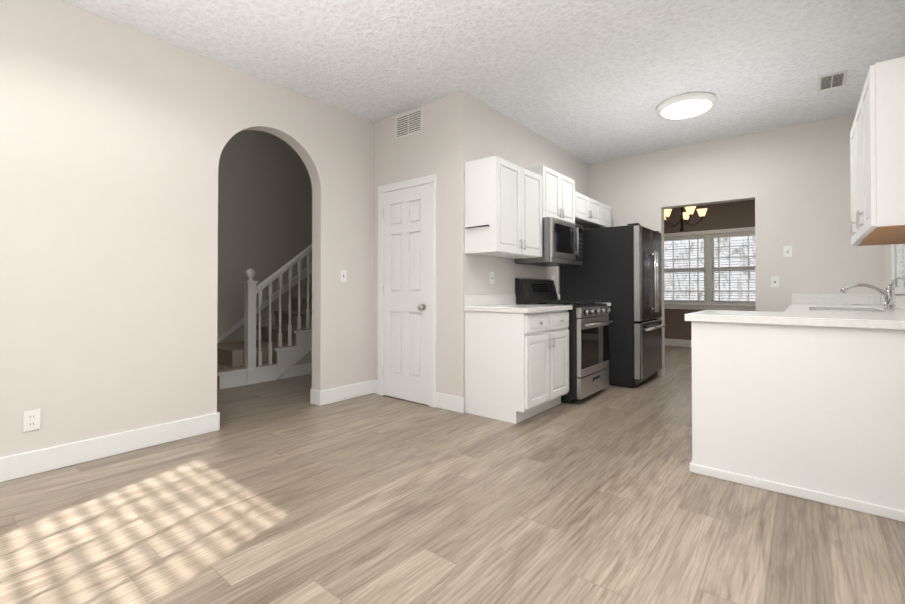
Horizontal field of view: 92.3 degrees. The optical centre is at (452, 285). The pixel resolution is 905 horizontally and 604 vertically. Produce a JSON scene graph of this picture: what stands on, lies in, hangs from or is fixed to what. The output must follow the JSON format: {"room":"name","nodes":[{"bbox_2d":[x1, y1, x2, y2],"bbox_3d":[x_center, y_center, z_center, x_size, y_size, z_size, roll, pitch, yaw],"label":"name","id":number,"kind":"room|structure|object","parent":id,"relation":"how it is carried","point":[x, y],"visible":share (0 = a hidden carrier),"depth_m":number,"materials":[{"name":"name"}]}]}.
{"room":"kitchen and dining room","nodes":[
{"label":"kitchen and dining room","id":0,"kind":"room"},
{"bbox_2d":[0,0,373,456],"bbox_3d":[-1.715,-1.210,3.476,0.140,4.600,9.540,0,-1,39],"label":"wall","id":1,"kind":"structure","parent":0,"point":[114,138],"depth_m":2.85,"materials":[{"name":"paint"}]},
{"bbox_2d":[23,409,40,431],"bbox_3d":[-2.405,0.770,2.484,0.009,0.116,0.072,0,-1,39],"label":"outlet","id":2,"kind":"object","parent":1,"relation":"attached to","point":[31,420],"visible":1,"depth_m":2.48,"materials":[{"name":"white plastic"}]},
{"bbox_2d":[0,411,219,482],"bbox_3d":[-3.170,1.003,1.548,0.036,0.135,4.466,0,-1,39],"label":"baseboard","id":3,"kind":"structure","parent":1,"relation":"attached to","point":[20,465],"depth_m":2.72,"materials":[{"name":"paint"}]},
{"bbox_2d":[340,270,346,281],"bbox_3d":[-1.043,-0.093,4.169,0.016,0.116,0.072,0,-1,39],"label":"light switch","id":4,"kind":"object","parent":1,"relation":"attached to","point":[343,275],"visible":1,"depth_m":4.17,"materials":[{"name":"white plastic"}]},
{"bbox_2d":[316,380,377,405],"bbox_3d":[-1.006,1.029,4.201,0.060,0.135,0.646,0,-1,39],"label":"baseboard","id":5,"kind":"structure","parent":1,"relation":"attached to","point":[337,394],"depth_m":4.17,"materials":[{"name":"paint"}]},
{"bbox_2d":[217,130,311,363],"bbox_3d":[-2.774,-1.186,5.903,0.140,4.600,7.380,0,-1,39],"label":"wall","id":6,"kind":"structure","parent":0,"point":[264,207],"depth_m":5.93,"materials":[{"name":"paint"}]},
{"bbox_2d":[0,346,904,603],"bbox_3d":[-0.068,1.144,3.882,7.180,0.100,12.800,0,-1,39],"label":"floor","id":7,"kind":"structure","parent":0,"point":[282,491],"depth_m":2.01,"materials":[{"name":"brown wood"}]},
{"bbox_2d":[217,244,311,388],"bbox_3d":[-1.845,-0.613,6.142,0.983,3.459,4.150,0,-1,39],"label":"stair","id":8,"kind":"structure","parent":7,"relation":"on","point":[250,359],"depth_m":5.17,"materials":[{"name":"wood"}]},
{"bbox_2d":[436,392,463,412],"bbox_3d":[-0.025,1.026,3.812,0.316,0.135,0.016,0,-1,39],"label":"baseboard","id":9,"kind":"structure","parent":7,"relation":"on","point":[443,401],"depth_m":3.80,"materials":[{"name":"paint"}]},
{"bbox_2d":[374,91,587,411],"bbox_3d":[0.565,-0.308,5.250,1.160,2.830,2.940,0,-1,39],"label":"wall block","id":10,"kind":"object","parent":7,"relation":"on","point":[461,129],"visible":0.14,"depth_m":3.95,"materials":[{"name":"paint"}]},
{"bbox_2d":[378,174,435,407],"bbox_3d":[-0.469,0.046,4.128,0.760,2.100,0.098,0,-1,39],"label":"door","id":11,"kind":"structure","parent":10,"relation":"attached to","point":[406,289],"depth_m":4.13,"materials":[{"name":"paint"}]},
{"bbox_2d":[396,106,422,139],"bbox_3d":[-0.420,-1.554,4.157,0.360,0.240,0.015,0,-1,39],"label":"air vent grille","id":12,"kind":"object","parent":10,"relation":"attached to","point":[409,123],"visible":1,"depth_m":4.14,"materials":[{"name":"white metal"}]},
{"bbox_2d":[490,272,493,283],"bbox_3d":[0.374,-0.074,4.076,0.016,0.116,0.072,0,-1,39],"label":"light switch","id":13,"kind":"object","parent":10,"relation":"attached to","point":[491,277],"visible":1,"depth_m":4.07,"materials":[{"name":"white plastic"}]},
{"bbox_2d":[465,156,544,258],"bbox_3d":[0.489,-0.670,3.978,0.320,0.790,0.817,0,-1,39],"label":"upper cabinet","id":14,"kind":"object","parent":10,"relation":"attached to","point":[509,206],"depth_m":3.73,"materials":[{"name":"white paint"}]},
{"bbox_2d":[515,217,582,266],"bbox_3d":[1.043,-0.439,4.548,0.460,0.434,0.754,0,-1,39],"label":"over-the-range microwave","id":15,"kind":"object","parent":10,"relation":"attached to","point":[562,242],"visible":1,"depth_m":4.32,"materials":[{"name":"silver metal"}]},
{"bbox_2d":[528,165,576,223],"bbox_3d":[1.005,-0.913,4.618,0.320,0.510,0.815,0,-1,39],"label":"upper cabinet","id":16,"kind":"object","parent":10,"relation":"attached to","point":[560,193],"depth_m":4.49,"materials":[{"name":"white paint"}]},
{"bbox_2d":[577,192,604,227],"bbox_3d":[1.492,-0.897,5.219,0.320,0.290,0.830,0,-1,39],"label":"upper cabinet","id":17,"kind":"object","parent":10,"relation":"attached to","point":[590,212],"depth_m":5.18,"materials":[{"name":"white paint"}]},
{"bbox_2d":[583,204,612,228],"bbox_3d":[1.832,-0.893,5.639,0.320,0.290,0.439,0,-1,39],"label":"upper cabinet","id":18,"kind":"object","parent":10,"relation":"attached to","point":[608,210],"depth_m":5.62,"materials":[{"name":"white paint"}]},
{"bbox_2d":[464,294,572,423],"bbox_3d":[0.608,0.586,3.862,0.632,1.015,0.835,0,-1,39],"label":"base cabinet","id":19,"kind":"object","parent":7,"relation":"on","point":[516,363],"visible":1,"depth_m":3.59,"materials":[{"name":"white paint"}]},
{"bbox_2d":[515,278,612,403],"bbox_3d":[1.158,0.510,4.446,0.739,1.178,0.754,0,-1,39],"label":"range","id":20,"kind":"object","parent":7,"relation":"on","point":[588,327],"visible":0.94,"depth_m":4.19,"materials":[{"name":"silver metal"}]},
{"bbox_2d":[557,293,610,305],"bbox_3d":[1.430,0.596,4.885,0.622,1.015,0.257,0,-1,39],"label":"base cabinet","id":21,"kind":"object","parent":7,"relation":"on","point":[558,296],"visible":0.04,"depth_m":5.12,"materials":[{"name":"white paint"}]},
{"bbox_2d":[560,223,665,387],"bbox_3d":[1.946,0.221,5.226,0.971,1.773,0.905,0,-1,39],"label":"fridge","id":22,"kind":"object","parent":7,"relation":"on","point":[620,270],"visible":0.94,"depth_m":4.79,"materials":[{"name":"black metal"}]},
{"bbox_2d":[689,321,904,521],"bbox_3d":[2.017,0.641,2.430,1.094,0.875,0.640,0,-1,39],"label":"base cabinet","id":23,"kind":"object","parent":7,"relation":"on","point":[802,396],"depth_m":2.20,"materials":[{"name":"white paint"}]},
{"bbox_2d":[685,310,904,328],"bbox_3d":[2.006,0.184,2.444,1.124,0.040,0.700,0,-1,39],"label":"countertop","id":24,"kind":"structure","parent":23,"relation":"on","point":[727,317],"depth_m":2.30,"materials":[{"name":"white stone"}]},
{"bbox_2d":[785,305,904,312],"bbox_3d":[3.103,0.194,3.450,0.684,0.040,2.244,0,-1,39],"label":"countertop","id":25,"kind":"structure","parent":23,"relation":"on","point":[792,308],"depth_m":3.41,"materials":[{"name":"white stone"}]},
{"bbox_2d":[841,277,904,308],"bbox_3d":[3.020,0.055,3.129,0.342,0.231,0.064,0,-1,39],"label":"faucet","id":26,"kind":"object","parent":25,"relation":"on","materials":[{"name":"silver metal"}]},
{"bbox_2d":[881,301,884,308],"bbox_3d":[3.201,0.117,3.201,0.032,0.110,0.032,0,-1,39],"label":"faucet","id":27,"kind":"object","parent":25,"relation":"on","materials":[{"name":"silver metal"}]},
{"bbox_2d":[59,0,904,163],"bbox_3d":[-0.191,-1.756,1.939,4.170,0.100,9.060,0,-1,39],"label":"ceiling","id":28,"kind":"structure","parent":0,"point":[590,81],"depth_m":3.17,"materials":[{"name":"white paint"}]},
{"bbox_2d":[656,92,716,118],"bbox_3d":[2.160,-1.645,4.023,0.500,0.080,0.500,0,-1,39],"label":"flush ceiling light","id":29,"kind":"object","parent":28,"relation":"attached to","point":[686,105],"visible":0.98,"depth_m":3.92,"materials":[{"name":"white glass"}]},
{"bbox_2d":[817,70,847,90],"bbox_3d":[3.124,-1.681,3.577,0.180,0.015,0.310,0,-1,39],"label":"ceiling vent","id":30,"kind":"object","parent":28,"relation":"in","point":[833,80],"visible":0.98,"depth_m":3.56,"materials":[{"name":"white metal"}]},
{"bbox_2d":[664,199,754,339],"bbox_3d":[5.042,-0.284,7.569,3.580,2.830,0.140,0,-1,39],"label":"wall","id":31,"kind":"structure","parent":0,"point":[731,215],"depth_m":7.88,"materials":[{"name":"paint"}]},
{"bbox_2d":[665,338,691,347],"bbox_3d":[4.993,1.063,7.495,3.300,0.135,0.016,0,-1,39],"label":"baseboard","id":32,"kind":"structure","parent":31,"relation":"attached to","point":[678,342],"depth_m":8.10,"materials":[{"name":"paint"}]},
{"bbox_2d":[664,227,755,310],"bbox_3d":[4.639,-0.281,7.866,1.980,1.430,0.184,0,-1,39],"label":"dining room window","id":33,"kind":"structure","parent":31,"relation":"in","point":[708,304],"depth_m":7.83,"materials":[{"name":"paint"}]},
{"bbox_2d":[664,233,755,301],"bbox_3d":[4.634,-0.298,7.859,1.730,1.193,0.053,0,-1,39],"label":"window blinds","id":34,"kind":"object","parent":33,"relation":"attached to","point":[718,259],"visible":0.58,"depth_m":7.80,"materials":[{"name":"white plastic"}]},
{"bbox_2d":[588,113,883,375],"bbox_3d":[3.066,-0.310,5.026,3.010,2.830,0.140,0,-1,39],"label":"wall","id":35,"kind":"structure","parent":0,"point":[794,181],"depth_m":4.63,"materials":[{"name":"paint"}]},
{"bbox_2d":[771,277,778,287],"bbox_3d":[3.435,-0.039,4.628,0.072,0.116,0.009,0,-1,39],"label":"wall jack","id":36,"kind":"object","parent":35,"relation":"attached to","point":[774,282],"visible":1,"depth_m":4.63,"materials":[{"name":"white plastic"}]},
{"bbox_2d":[783,246,791,256],"bbox_3d":[3.518,-0.359,4.559,0.072,0.116,0.016,0,-1,39],"label":"light switch","id":37,"kind":"object","parent":35,"relation":"attached to","point":[787,251],"visible":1,"depth_m":4.56,"materials":[{"name":"white plastic"}]},
{"bbox_2d":[793,294,880,304],"bbox_3d":[3.795,0.133,4.321,0.664,0.100,0.020,0,-1,39],"label":"backsplash","id":38,"kind":"structure","parent":35,"relation":"attached to","point":[798,299],"depth_m":4.31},
{"bbox_2d":[884,244,904,294],"bbox_3d":[1.375,-0.354,0.657,0.140,2.830,9.060,0,-1,39],"label":"wall","id":39,"kind":"structure","parent":0,"point":[887,264],"depth_m":3.88,"materials":[{"name":"paint"}]},
{"bbox_2d":[850,57,904,245],"bbox_3d":[2.595,-0.698,2.560,0.347,0.824,1.212,0,-1,39],"label":"upper cabinet","id":40,"kind":"object","parent":39,"relation":"attached to","point":[877,150],"visible":1,"depth_m":2.17,"materials":[{"name":"white paint"}]},
{"bbox_2d":[881,295,904,308],"bbox_3d":[3.141,0.119,2.969,0.020,0.100,2.944,0,-1,39],"label":"backsplash","id":41,"kind":"structure","parent":39,"relation":"attached to","point":[900,298],"depth_m":3.26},
{"bbox_2d":[891,244,904,293],"bbox_3d":[3.413,-0.427,3.267,0.060,0.980,0.910,0,-1,39],"label":"blinds","id":42,"kind":"object","parent":39,"relation":"attached to","point":[900,288],"visible":0.35,"depth_m":3.49,"materials":[{"name":"paint"}]},
{"bbox_3d":[4.123,-1.712,6.346,3.530,0.100,3.220,0,-1,39],"label":"ceiling","id":43,"kind":"structure","parent":0,"visible":0},
{"bbox_2d":[664,206,706,231],"bbox_3d":[3.510,-1.238,6.638,0.664,0.840,0.641,0,-1,39],"label":"chandelier","id":44,"kind":"object","parent":43,"relation":"hanging from","point":[686,215],"visible":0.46,"depth_m":6.52,"materials":[{"name":"beige glass"}]},
{"label":"outside","id":45,"kind":"structure","parent":0,"visible":0},
{"bbox_2d":[664,236,755,300],"bbox_3d":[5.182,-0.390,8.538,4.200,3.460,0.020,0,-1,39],"label":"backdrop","id":46,"kind":"structure","parent":45,"point":[725,240],"depth_m":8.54,"materials":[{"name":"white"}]}
]}

